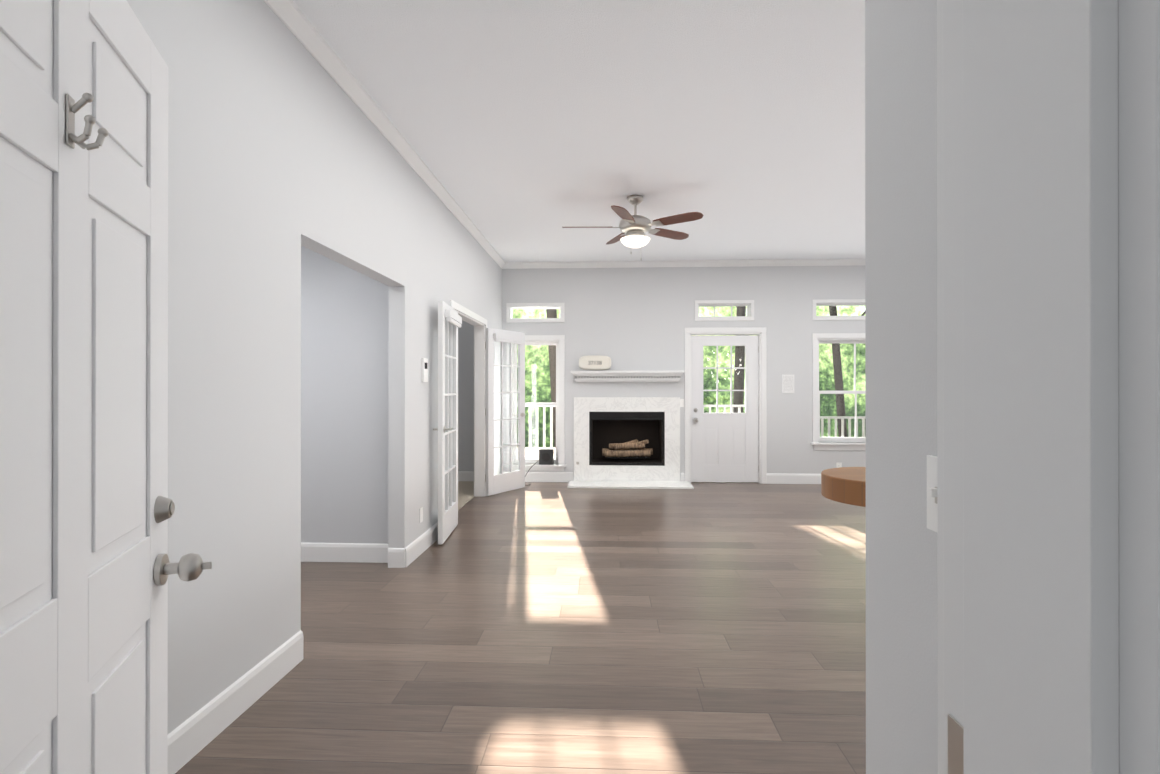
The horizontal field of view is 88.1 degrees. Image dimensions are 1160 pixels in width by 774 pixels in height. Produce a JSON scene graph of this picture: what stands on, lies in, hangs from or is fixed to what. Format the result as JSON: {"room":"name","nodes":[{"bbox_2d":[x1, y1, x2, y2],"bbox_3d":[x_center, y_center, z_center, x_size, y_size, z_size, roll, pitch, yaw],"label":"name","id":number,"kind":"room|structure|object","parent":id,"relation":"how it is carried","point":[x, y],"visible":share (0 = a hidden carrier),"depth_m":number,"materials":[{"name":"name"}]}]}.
{"room":"entryway","nodes":[
{"label":"entryway","id":0,"kind":"room"},
{"bbox_2d":[127,0,501,734],"bbox_3d":[-1.335,-0.211,4.442,0.120,3.050,8.160,0,0,3],"label":"wall","id":1,"kind":"structure","parent":0,"point":[281,150],"depth_m":2.55,"materials":[{"name":"white paint"}]},
{"bbox_2d":[167,630,303,773],"bbox_3d":[-1.394,1.239,1.706,0.014,0.140,2.394,0,0,3],"label":"baseboard","id":2,"kind":"structure","parent":1,"relation":"attached to","point":[192,736],"depth_m":2.32,"materials":[{"name":"white paint"}]},
{"bbox_2d":[264,0,507,268],"bbox_3d":[-1.244,-1.697,4.440,0.062,0.078,7.860,0,0,3],"label":"crown molding","id":3,"kind":"structure","parent":1,"relation":"attached to","point":[297,23],"depth_m":3.54,"materials":[{"name":"white paint"}]},
{"bbox_2d":[399,522,437,567],"bbox_3d":[-1.242,1.245,4.984,0.014,0.140,1.264,0,0,3],"label":"baseboard","id":4,"kind":"structure","parent":1,"relation":"attached to","point":[408,554],"depth_m":4.62,"materials":[{"name":"white paint"}]},
{"bbox_2d":[420,507,422,522],"bbox_3d":[-1.256,1.014,4.746,0.008,0.114,0.070,0,0,3],"label":"electrical outlet","id":5,"kind":"object","parent":1,"relation":"attached to","point":[421,514],"visible":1,"depth_m":4.74,"materials":[{"name":"white plastic"}]},
{"bbox_2d":[421,358,427,381],"bbox_3d":[-1.246,-0.136,4.808,0.023,0.190,0.110,0,0,3],"label":"thermostat","id":6,"kind":"object","parent":1,"relation":"attached to","point":[424,369],"visible":1,"depth_m":4.77,"materials":[{"name":"white plastic"}]},
{"bbox_2d":[433,301,461,543],"bbox_3d":[-1.168,0.294,5.334,0.146,2.018,0.754,0,0,-2],"label":"french door","id":7,"kind":"structure","parent":1,"relation":"in","point":[449,321],"depth_m":5.23,"materials":[{"name":"white paint"}]},
{"bbox_2d":[450,300,486,496],"bbox_3d":[-1.242,0.250,6.459,0.152,2.135,1.670,0,0,3],"label":"trim","id":8,"kind":"structure","parent":1,"relation":"attached to","point":[477,322],"depth_m":7.21,"materials":[{"name":"white paint"}]},
{"bbox_2d":[485,328,525,495],"bbox_3d":[-0.928,0.298,7.523,0.146,2.018,0.754,0,0,31],"label":"french door","id":9,"kind":"structure","parent":1,"relation":"in","point":[510,480],"depth_m":7.45,"materials":[{"name":"white paint"}]},
{"bbox_2d":[301,246,388,543],"bbox_3d":[-2.928,-0.211,4.625,3.080,3.050,0.120,0,0,3],"label":"wall","id":10,"kind":"structure","parent":0,"point":[344,388],"depth_m":4.51,"materials":[{"name":"grey paint"}]},
{"bbox_2d":[301,542,398,566],"bbox_3d":[-2.931,1.244,4.556,3.080,0.140,0.014,0,0,3],"label":"baseboard","id":11,"kind":"structure","parent":10,"relation":"attached to","point":[310,552],"depth_m":4.49,"materials":[{"name":"white paint"}]},
{"bbox_2d":[458,481,474,509],"bbox_3d":[-2.835,1.346,6.636,3.080,0.064,3.910,0,0,3],"label":"floor","id":12,"kind":"structure","parent":0,"point":[465,492],"depth_m":7.47,"materials":[{"name":"beige"}]},
{"bbox_2d":[175,482,865,773],"bbox_3d":[0.438,1.343,4.132,9.850,0.060,8.610,0,0,3],"label":"floor","id":13,"kind":"structure","parent":0,"point":[562,628],"depth_m":3.02,"materials":[{"name":"laminate"}]},
{"bbox_2d":[567,481,693,488],"bbox_3d":[0.664,1.306,8.007,1.635,0.026,0.473,0,0,3],"label":"hearth","id":14,"kind":"object","parent":13,"relation":"on","point":[637,484],"visible":0.98,"depth_m":7.95,"materials":[{"name":"white stone"}]},
{"bbox_2d":[293,0,864,261],"bbox_3d":[0.389,-1.786,4.365,9.970,0.100,8.160,0,0,3],"label":"ceiling","id":15,"kind":"structure","parent":0,"point":[528,130],"depth_m":3.81,"materials":[{"name":"white paint"}]},
{"bbox_2d":[562,195,702,260],"bbox_3d":[0.454,-1.437,5.476,1.228,0.594,1.277,0,0,3],"label":"fan","id":16,"kind":"object","parent":15,"relation":"hanging from","point":[634,228],"visible":1,"depth_m":5.39,"materials":[{"name":"brown wood"}]},
{"bbox_2d":[458,265,865,480],"bbox_3d":[0.633,-0.204,8.361,9.850,3.050,0.150,0,0,3],"label":"wall","id":17,"kind":"structure","parent":0,"point":[634,319],"depth_m":8.26,"materials":[{"name":"white paint"}]},
{"bbox_2d":[458,471,473,480],"bbox_3d":[-2.752,1.251,8.432,3.080,0.140,0.014,0,0,3],"label":"baseboard","id":18,"kind":"structure","parent":17,"relation":"attached to","point":[462,475],"depth_m":8.37,"materials":[{"name":"white paint"}]},
{"bbox_2d":[504,335,565,470],"bbox_3d":[-0.617,0.221,8.384,0.860,1.880,0.213,0,0,3],"label":"window","id":19,"kind":"structure","parent":17,"relation":"in","point":[558,341],"depth_m":8.34,"materials":[{"name":"white paint"}]},
{"bbox_2d":[539,449,553,464],"bbox_3d":[-0.467,0.970,8.339,0.195,0.208,0.126,0,0,3],"label":"speaker box","id":20,"kind":"object","parent":19,"relation":"on","point":[546,456],"visible":1,"depth_m":8.28,"materials":[{"name":"black plastic"}]},
{"bbox_2d":[506,303,564,322],"bbox_3d":[-0.616,-1.034,8.411,0.810,0.270,0.164,0,0,3],"label":"transom","id":21,"kind":"object","parent":17,"relation":"in","point":[510,307],"visible":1,"depth_m":8.34,"materials":[{"name":"white paint"}]},
{"bbox_2d":[503,472,572,481],"bbox_3d":[-0.574,1.251,8.331,0.960,0.140,0.014,0,0,3],"label":"baseboard","id":22,"kind":"structure","parent":17,"relation":"attached to","point":[531,476],"depth_m":8.32,"materials":[{"name":"white paint"}]},
{"bbox_2d":[574,397,679,480],"bbox_3d":[0.654,0.730,8.479,1.460,1.178,0.528,0,0,3],"label":"fireplace surround","id":23,"kind":"object","parent":17,"relation":"attached to","point":[626,438],"visible":0.94,"depth_m":8.27,"materials":[{"name":"white stone"}]},
{"bbox_2d":[571,371,683,381],"bbox_3d":[0.643,-0.146,8.191,1.535,0.150,0.183,0,0,3],"label":"mantel shelf","id":24,"kind":"object","parent":17,"relation":"attached to","point":[654,376],"visible":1,"depth_m":8.16,"materials":[{"name":"white paint"}]},
{"bbox_2d":[579,355,610,369],"bbox_3d":[0.206,-0.331,8.228,0.450,0.202,0.124,0,0,3],"label":"sign","id":25,"kind":"object","parent":24,"relation":"on","point":[595,362],"visible":1,"depth_m":8.18,"materials":[{"name":"white wood"}]},
{"bbox_2d":[680,399,683,406],"bbox_3d":[1.393,0.221,8.241,0.070,0.114,0.016,0,0,3],"label":"switch plate","id":26,"kind":"object","parent":17,"relation":"attached to","point":[681,402],"visible":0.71,"depth_m":8.24,"materials":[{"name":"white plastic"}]},
{"bbox_2d":[508,259,864,268],"bbox_3d":[2.157,-1.690,8.187,6.330,0.078,0.062,0,0,3],"label":"crown molding","id":27,"kind":"structure","parent":17,"relation":"attached to","point":[782,262],"depth_m":8.21,"materials":[{"name":"white paint"}]},
{"bbox_2d":[695,300,753,320],"bbox_3d":[1.984,-1.049,8.291,0.805,0.280,0.164,0,0,3],"label":"transom","id":28,"kind":"object","parent":17,"relation":"in","point":[749,304],"visible":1,"depth_m":8.22,"materials":[{"name":"white paint"}]},
{"bbox_2d":[691,335,758,481],"bbox_3d":[1.999,0.300,8.238,0.930,2.018,0.126,0,0,3],"label":"door","id":29,"kind":"structure","parent":17,"relation":"in","point":[724,447],"depth_m":8.26,"materials":[{"name":"white paint"}]},
{"bbox_2d":[685,327,766,483],"bbox_3d":[1.997,0.253,8.298,1.110,2.135,0.187,0,0,3],"label":"trim","id":30,"kind":"structure","parent":17,"relation":"attached to","point":[759,331],"depth_m":8.20,"materials":[{"name":"white paint"}]},
{"bbox_2d":[782,375,793,392],"bbox_3d":[2.839,-0.044,8.176,0.165,0.250,0.013,0,0,3],"label":"switch plate","id":31,"kind":"object","parent":17,"relation":"attached to","point":[787,383],"visible":1,"depth_m":8.17,"materials":[{"name":"white paint"}]},
{"bbox_2d":[767,473,820,483],"bbox_3d":[3.955,1.250,8.122,2.812,0.140,0.014,0,0,3],"label":"baseboard","id":32,"kind":"structure","parent":17,"relation":"attached to","point":[772,478],"depth_m":8.16,"materials":[{"name":"white paint"}]},
{"bbox_2d":[811,333,865,450],"bbox_3d":[3.786,0.066,8.181,1.285,1.590,0.213,0,0,3],"label":"window","id":33,"kind":"structure","parent":17,"relation":"in","point":[849,443],"depth_m":8.16,"materials":[{"name":"white paint"}]},
{"bbox_2d":[812,299,864,319],"bbox_3d":[3.787,-1.049,8.207,1.235,0.280,0.164,0,0,3],"label":"transom","id":34,"kind":"object","parent":17,"relation":"in","point":[842,302],"visible":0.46,"depth_m":8.15,"materials":[{"name":"white paint"}]},
{"bbox_2d":[865,0,937,773],"bbox_3d":[2.880,-0.218,0.636,4.650,3.050,0.945,0,0,3],"label":"wall","id":35,"kind":"structure","parent":0,"point":[901,361],"depth_m":1.07,"materials":[{"name":"white paint"}]},
{"bbox_2d":[927,455,936,531],"bbox_3d":[0.553,0.163,0.923,0.022,0.115,0.026,0,0,3],"label":"light switch","id":36,"kind":"object","parent":35,"relation":"attached to","point":[932,493],"visible":0.06,"depth_m":0.92,"materials":[{"name":"white plastic"}]},
{"bbox_3d":[1.997,0.806,1.574,2.200,1.005,0.120,0,0,3],"label":"wall","id":37,"kind":"structure","parent":0,"visible":0},
{"bbox_2d":[821,467,865,506],"bbox_3d":[1.882,0.271,1.580,2.430,0.064,0.340,0,0,3],"label":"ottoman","id":38,"kind":"structure","parent":37,"relation":"on","point":[846,485],"depth_m":1.58,"materials":[{"name":"brown leather"}]},
{"bbox_3d":[-0.520,-0.219,0.395,2.120,3.050,0.150,0,0,3],"label":"wall","id":39,"kind":"structure","parent":0,"visible":0},
{"bbox_2d":[0,0,211,773],"bbox_3d":[-0.788,0.286,0.913,0.226,2.018,0.916,0,0,-19],"label":"entry door","id":40,"kind":"structure","parent":39,"relation":"in","point":[87,510],"depth_m":0.95,"materials":[{"name":"white paint"}]},
{"bbox_2d":[937,0,1159,773],"bbox_3d":[-0.208,0.229,0.366,1.134,2.155,0.212,0,0,3],"label":"trim","id":41,"kind":"structure","parent":39,"relation":"attached to","point":[1048,347],"depth_m":0.31,"materials":[{"name":"white paint"}]},
{"label":"outside","id":42,"kind":"structure","parent":0,"visible":0},
{"bbox_2d":[517,447,555,456],"bbox_3d":[2.327,1.405,10.902,14.000,0.080,5.090,0,0,3],"label":"floor","id":43,"kind":"structure","parent":42,"point":[527,451],"depth_m":12.92,"materials":[{"name":"beige"}]},
{"bbox_2d":[517,405,744,458],"bbox_3d":[0.139,0.795,10.449,7.770,1.140,0.100,0,0,3],"label":"deck railing","id":44,"kind":"object","parent":43,"relation":"on","point":[739,406],"depth_m":10.47,"materials":[{"name":"white paint"}]},
{"bbox_2d":[820,416,865,436],"bbox_3d":[6.424,0.916,11.059,4.930,0.900,0.100,0,0,3],"label":"deck railing","id":45,"kind":"object","parent":43,"relation":"on","point":[822,424],"depth_m":11.11,"materials":[{"name":"white paint"}]},
{"bbox_2d":[513,306,865,446],"bbox_3d":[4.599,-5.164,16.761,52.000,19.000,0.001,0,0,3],"label":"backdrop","id":46,"kind":"structure","parent":42,"point":[832,409],"depth_m":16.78,"materials":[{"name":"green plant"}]},
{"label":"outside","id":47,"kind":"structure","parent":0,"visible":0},
{"bbox_2d":[546,309,553,441],"bbox_3d":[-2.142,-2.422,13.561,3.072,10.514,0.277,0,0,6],"label":"trunk","id":48,"kind":"object","parent":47,"point":[551,347],"depth_m":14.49,"materials":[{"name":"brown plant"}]},
{"bbox_2d":[554,309,556,446],"bbox_3d":[-0.116,-2.415,14.539,2.268,10.512,0.318,0,0,9],"label":"trunk","id":49,"kind":"object","parent":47,"point":[555,312],"depth_m":14.46,"materials":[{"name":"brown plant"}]},
{"bbox_2d":[733,306,745,412],"bbox_3d":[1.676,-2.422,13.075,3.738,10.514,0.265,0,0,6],"label":"trunk","id":50,"kind":"object","parent":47,"point":[738,373],"depth_m":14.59,"materials":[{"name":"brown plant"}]},
{"bbox_2d":[829,306,864,436],"bbox_3d":[6.381,-2.417,13.394,2.161,10.508,0.250,0,0,12],"label":"trunk","id":51,"kind":"object","parent":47,"point":[833,311],"depth_m":13.43,"materials":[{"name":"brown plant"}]}
]}

